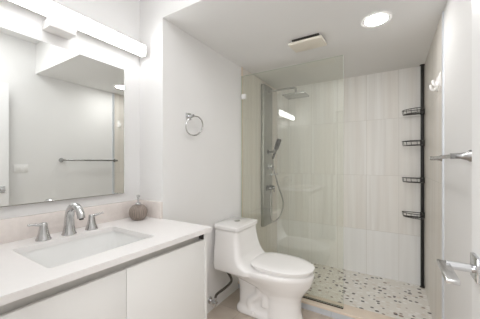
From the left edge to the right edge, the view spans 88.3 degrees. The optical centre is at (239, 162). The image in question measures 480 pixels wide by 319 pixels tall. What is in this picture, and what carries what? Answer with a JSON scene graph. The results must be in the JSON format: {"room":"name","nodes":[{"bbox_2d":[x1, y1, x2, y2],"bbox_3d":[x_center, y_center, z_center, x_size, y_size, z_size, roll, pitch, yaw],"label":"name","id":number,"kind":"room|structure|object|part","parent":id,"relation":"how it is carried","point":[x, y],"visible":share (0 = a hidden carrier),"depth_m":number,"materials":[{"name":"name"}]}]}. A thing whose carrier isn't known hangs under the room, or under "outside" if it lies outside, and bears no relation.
{"room":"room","nodes":[
{"label":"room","id":0,"kind":"room"},
{"bbox_2d":[0,0,139,218],"bbox_3d":[-1.062,-0.020,1.386,0.140,2.580,1.053,0,0,32],"label":"wall","id":1,"kind":"structure","parent":0,"point":[122,17],"depth_m":1.59,"materials":[{"name":"white paint"}]},
{"bbox_2d":[0,27,123,206],"bbox_3d":[-1.015,-0.209,1.305,0.024,0.833,0.867,0,0,32],"label":"wall mirror","id":2,"kind":"object","parent":1,"relation":"attached to","point":[62,110],"visible":1,"depth_m":1.33,"materials":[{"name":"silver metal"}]},
{"bbox_2d":[7,0,145,56],"bbox_3d":[-0.954,-0.752,1.322,0.110,0.118,0.987,0,0,32],"label":"vanity light","id":3,"kind":"object","parent":1,"relation":"attached to","point":[61,21],"visible":1,"depth_m":1.33,"materials":[{"name":"white plastic"}]},
{"bbox_2d":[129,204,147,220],"bbox_3d":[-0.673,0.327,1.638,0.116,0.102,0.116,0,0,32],"label":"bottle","id":4,"kind":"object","parent":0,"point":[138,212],"depth_m":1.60,"materials":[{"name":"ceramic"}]},
{"bbox_2d":[140,0,276,313],"bbox_3d":[-0.174,-0.020,2.600,0.386,2.580,1.947,0,0,32],"label":"wall","id":5,"kind":"structure","parent":0,"point":[197,179],"depth_m":2.00,"materials":[{"name":"white paint"}]},
{"bbox_2d":[0,199,162,243],"bbox_3d":[-0.898,0.322,1.288,0.241,0.112,1.047,0,0,32],"label":"backsplash","id":6,"kind":"structure","parent":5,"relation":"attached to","point":[11,229],"depth_m":1.35,"materials":[{"name":"beige stone"}]},
{"bbox_2d":[185,113,202,135],"bbox_3d":[-0.353,-0.288,1.880,0.073,0.174,0.190,0,0,32],"label":"towel ring","id":7,"kind":"object","parent":5,"relation":"attached to","point":[189,116],"visible":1,"depth_m":1.86,"materials":[{"name":"silver metal"}]},
{"bbox_2d":[208,272,232,306],"bbox_3d":[-0.168,1.049,2.079,0.209,0.298,0.095,0,0,2],"label":"valve","id":8,"kind":"object","parent":5,"relation":"attached to","point":[214,302],"visible":0.92,"depth_m":2.09,"materials":[{"name":"silver metal"}]},
{"bbox_2d":[241,67,242,216],"bbox_3d":[0.020,0.145,2.549,0.018,2.250,0.012,0,0,32],"label":"trim","id":9,"kind":"structure","parent":5,"relation":"attached to","point":[241,67],"depth_m":2.54,"materials":[{"name":"stone"}]},
{"bbox_2d":[261,84,308,226],"bbox_3d":[0.523,-0.085,2.881,0.510,1.670,0.250,0,0,32],"label":"tower","id":10,"kind":"object","parent":5,"relation":"attached to","point":[266,91],"visible":0.98,"depth_m":2.92,"materials":[{"name":"silver metal"}]},
{"bbox_2d":[270,139,283,222],"bbox_3d":[0.439,0.220,2.976,0.144,0.999,0.164,0,0,32],"label":"shower","id":11,"kind":"object","parent":10,"relation":"attached to","point":[277,144],"visible":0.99,"depth_m":2.95,"materials":[{"name":"metal"}]},
{"bbox_3d":[0.492,-0.823,2.900,0.356,0.086,0.022,0,0,32],"label":"shower arm","id":12,"kind":"part","parent":10,"relation":"part of","materials":[{"name":"silver metal"}]},
{"bbox_2d":[163,0,446,88],"bbox_3d":[0.671,-1.145,2.083,1.607,0.330,1.947,0,0,32],"label":"ceiling","id":13,"kind":"structure","parent":0,"point":[255,35],"depth_m":1.88,"materials":[{"name":"white paint"}]},
{"bbox_2d":[288,33,326,52],"bbox_3d":[0.544,-0.956,1.989,0.260,0.047,0.190,0,0,32],"label":"exhaust fan","id":14,"kind":"object","parent":13,"relation":"attached to","point":[316,40],"visible":1,"depth_m":1.95,"materials":[{"name":"beige plastic"}]},
{"bbox_2d":[360,11,392,27],"bbox_3d":[0.932,-0.975,1.693,0.196,0.008,0.196,0,0,32],"label":"recessed light","id":15,"kind":"object","parent":13,"relation":"in","point":[378,18],"visible":1,"depth_m":1.68,"materials":[{"name":"white plastic"}]},
{"bbox_2d":[207,262,432,318],"bbox_3d":[0.186,1.310,0.590,3.100,0.120,5.200,0,0,32],"label":"floor","id":16,"kind":"structure","parent":0,"point":[384,296],"depth_m":2.32,"materials":[{"name":"tile"}]},
{"bbox_2d":[0,233,206,318],"bbox_3d":[-0.728,0.837,1.185,0.637,0.866,1.010,0,0,32],"label":"vanity cabinet","id":17,"kind":"object","parent":16,"relation":"on","point":[170,282],"visible":0.59,"depth_m":1.08,"materials":[{"name":"white paint"}]},
{"bbox_3d":[-0.621,0.807,0.826,0.018,0.726,0.501,0,0,34],"label":"door","id":18,"kind":"part","parent":17,"relation":"part of","materials":[{"name":"white paint"}]},
{"bbox_2d":[0,216,211,305],"bbox_3d":[-0.720,0.391,1.178,0.659,0.026,1.047,0,0,32],"label":"countertop","id":19,"kind":"structure","parent":17,"relation":"on","point":[21,277],"depth_m":1.04,"materials":[{"name":"white stone"}]},
{"bbox_2d":[27,203,103,241],"bbox_3d":[-0.857,0.292,1.280,0.174,0.171,0.356,0,0,32],"label":"faucet","id":20,"kind":"object","parent":19,"relation":"on","point":[69,229],"visible":1,"depth_m":1.28,"materials":[{"name":"silver metal"}]},
{"bbox_3d":[-0.974,0.300,1.181,0.015,0.021,0.065,0,0,24],"label":"lever","id":21,"kind":"part","parent":20,"relation":"part of","materials":[{"name":"silver metal"}]},
{"bbox_3d":[-0.961,0.336,1.211,0.064,0.084,0.064,0,0,32],"label":"handle","id":22,"kind":"part","parent":20,"relation":"part of","materials":[{"name":"silver metal"}]},
{"bbox_3d":[-0.857,0.292,1.279,0.174,0.171,0.068,0,0,32],"label":"spout","id":23,"kind":"part","parent":20,"relation":"part of","materials":[{"name":"silver metal"}]},
{"bbox_3d":[-0.843,0.336,1.404,0.064,0.084,0.064,0,0,32],"label":"handle","id":24,"kind":"part","parent":20,"relation":"part of","materials":[{"name":"silver metal"}]},
{"bbox_2d":[20,231,143,267],"bbox_3d":[-0.713,0.479,1.171,0.404,0.149,0.501,0,0,32],"label":"sink basin","id":25,"kind":"object","parent":19,"relation":"in","point":[60,254],"visible":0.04,"depth_m":1.30,"materials":[{"name":"white ceramic"}]},
{"bbox_2d":[129,195,147,220],"bbox_3d":[-0.673,0.296,1.638,0.116,0.164,0.116,0,0,32],"label":"soap dispenser","id":26,"kind":"object","parent":19,"relation":"on","point":[137,212],"visible":1,"depth_m":1.60,"materials":[{"name":"ceramic"}]},
{"bbox_3d":[-0.347,0.807,1.235,0.020,0.726,0.478,0,0,34],"label":"door","id":27,"kind":"part","parent":17,"relation":"part of","materials":[{"name":"white paint"}]},
{"bbox_3d":[-0.366,0.837,1.542,0.394,0.866,0.022,0,0,32],"label":"panel","id":28,"kind":"part","parent":17,"relation":"part of","materials":[{"name":"white paint"}]},
{"bbox_2d":[213,217,314,318],"bbox_3d":[0.209,0.896,2.073,0.807,0.748,0.446,0,0,32],"label":"toilet","id":29,"kind":"object","parent":16,"relation":"on","point":[273,285],"visible":1,"depth_m":1.99,"materials":[{"name":"white ceramic"}]},
{"bbox_3d":[-0.030,0.547,2.219,0.247,0.038,0.374,0,0,32],"label":"tank lid","id":30,"kind":"part","parent":29,"relation":"part of","materials":[{"name":"white ceramic"}]},
{"bbox_3d":[0.347,0.840,2.002,0.452,0.032,0.338,0,0,32],"label":"seat","id":31,"kind":"part","parent":29,"relation":"part of","materials":[{"name":"white plastic"}]},
{"bbox_3d":[0.348,0.812,2.001,0.495,0.026,0.376,0,0,32],"label":"seat lid","id":32,"kind":"part","parent":29,"relation":"part of","materials":[{"name":"white plastic"}]},
{"bbox_2d":[238,281,395,318],"bbox_3d":[0.699,1.234,2.130,1.607,0.072,0.138,0,0,32],"label":"shower curb","id":33,"kind":"object","parent":16,"relation":"on","point":[348,312],"visible":0.43,"depth_m":2.03,"materials":[{"name":"stone"}]},
{"bbox_2d":[241,55,343,308],"bbox_3d":[0.431,0.159,2.281,0.975,2.078,0.028,0,0,32],"label":"screen","id":34,"kind":"object","parent":33,"relation":"on","point":[243,96],"visible":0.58,"depth_m":2.50,"materials":[{"name":"clear glass"}]},
{"bbox_2d":[402,64,424,287],"bbox_3d":[1.732,0.135,2.469,0.194,2.229,0.159,0,0,32],"label":"caddy","id":35,"kind":"object","parent":16,"relation":"on","point":[422,110],"visible":1,"depth_m":2.47,"materials":[{"name":"metal"}]},
{"bbox_2d":[402,211,424,219],"bbox_3d":[1.730,0.527,2.468,0.191,0.056,0.157,0,0,32],"label":"basket","id":36,"kind":"object","parent":35,"relation":"on","point":[422,214],"depth_m":2.47,"materials":[{"name":"metal"}]},
{"bbox_2d":[402,177,424,182],"bbox_3d":[1.730,0.177,2.468,0.191,0.056,0.157,0,0,32],"label":"basket","id":37,"kind":"object","parent":35,"relation":"on","point":[422,179],"depth_m":2.46,"materials":[{"name":"metal"}]},
{"bbox_2d":[402,140,424,145],"bbox_3d":[1.730,-0.193,2.468,0.191,0.056,0.157,0,0,32],"label":"basket","id":38,"kind":"object","parent":35,"relation":"on","point":[422,142],"depth_m":2.47,"materials":[{"name":"metal"}]},
{"bbox_2d":[402,107,424,115],"bbox_3d":[1.730,-0.508,2.468,0.191,0.056,0.157,0,0,32],"label":"basket","id":39,"kind":"object","parent":35,"relation":"on","point":[422,111],"depth_m":2.47,"materials":[{"name":"metal"}]},
{"bbox_2d":[277,66,420,284],"bbox_3d":[1.103,-0.020,3.018,2.127,2.580,0.100,0,0,32],"label":"wall","id":40,"kind":"structure","parent":0,"point":[342,158],"depth_m":2.84,"materials":[{"name":"tile"}]},
{"bbox_2d":[424,0,471,318],"bbox_3d":[1.107,-0.020,1.128,0.146,2.580,3.120,0,0,32],"label":"wall","id":41,"kind":"structure","parent":0,"point":[457,13],"depth_m":1.41,"materials":[{"name":"white paint"}]},
{"bbox_2d":[429,77,437,91],"bbox_3d":[1.395,-0.557,1.784,0.053,0.095,0.040,0,0,32],"label":"robe hook","id":42,"kind":"object","parent":41,"relation":"attached to","point":[430,86],"visible":0.81,"depth_m":1.77,"materials":[{"name":"white plastic"}]},
{"bbox_2d":[431,72,440,86],"bbox_3d":[1.329,-0.557,1.678,0.053,0.095,0.040,0,0,32],"label":"robe hook","id":43,"kind":"object","parent":41,"relation":"attached to","point":[439,76],"visible":1,"depth_m":1.67,"materials":[{"name":"white plastic"}]},
{"bbox_2d":[442,11,443,318],"bbox_3d":[1.311,0.150,1.595,0.013,2.240,0.030,0,0,32],"label":"trim","id":44,"kind":"structure","parent":41,"relation":"attached to","point":[442,11],"depth_m":1.58,"materials":[{"name":"paint"}]},
{"bbox_2d":[430,150,471,161],"bbox_3d":[1.119,-0.028,1.343,0.070,0.052,0.712,0,0,32],"label":"towel bar","id":45,"kind":"object","parent":41,"relation":"attached to","point":[467,155],"visible":0.9,"depth_m":1.06,"materials":[{"name":"silver metal"}]},
{"bbox_3d":[0.946,-0.028,1.062,0.070,0.052,0.052,0,0,32],"label":"post","id":46,"kind":"part","parent":45,"relation":"part of","materials":[{"name":"silver metal"}]},
{"bbox_3d":[-0.581,-0.020,0.403,1.987,2.580,0.120,0,0,32],"label":"wall","id":47,"kind":"structure","parent":0,"visible":0},
{"bbox_2d":[437,0,479,318],"bbox_3d":[0.406,0.234,0.351,0.118,2.048,0.780,0,0,32],"label":"door","id":48,"kind":"structure","parent":47,"relation":"in","point":[447,267],"depth_m":0.63,"materials":[{"name":"paint"}]},
{"bbox_3d":[0.511,0.268,0.610,0.026,0.011,0.134,0,0,32],"label":"lever","id":49,"kind":"part","parent":48,"relation":"part of","materials":[{"name":"silver metal"}]},
{"bbox_3d":[0.593,0.265,0.622,0.010,0.060,0.060,0,0,32],"label":"handle","id":50,"kind":"part","parent":48,"relation":"part of","materials":[{"name":"silver metal"}]}
]}

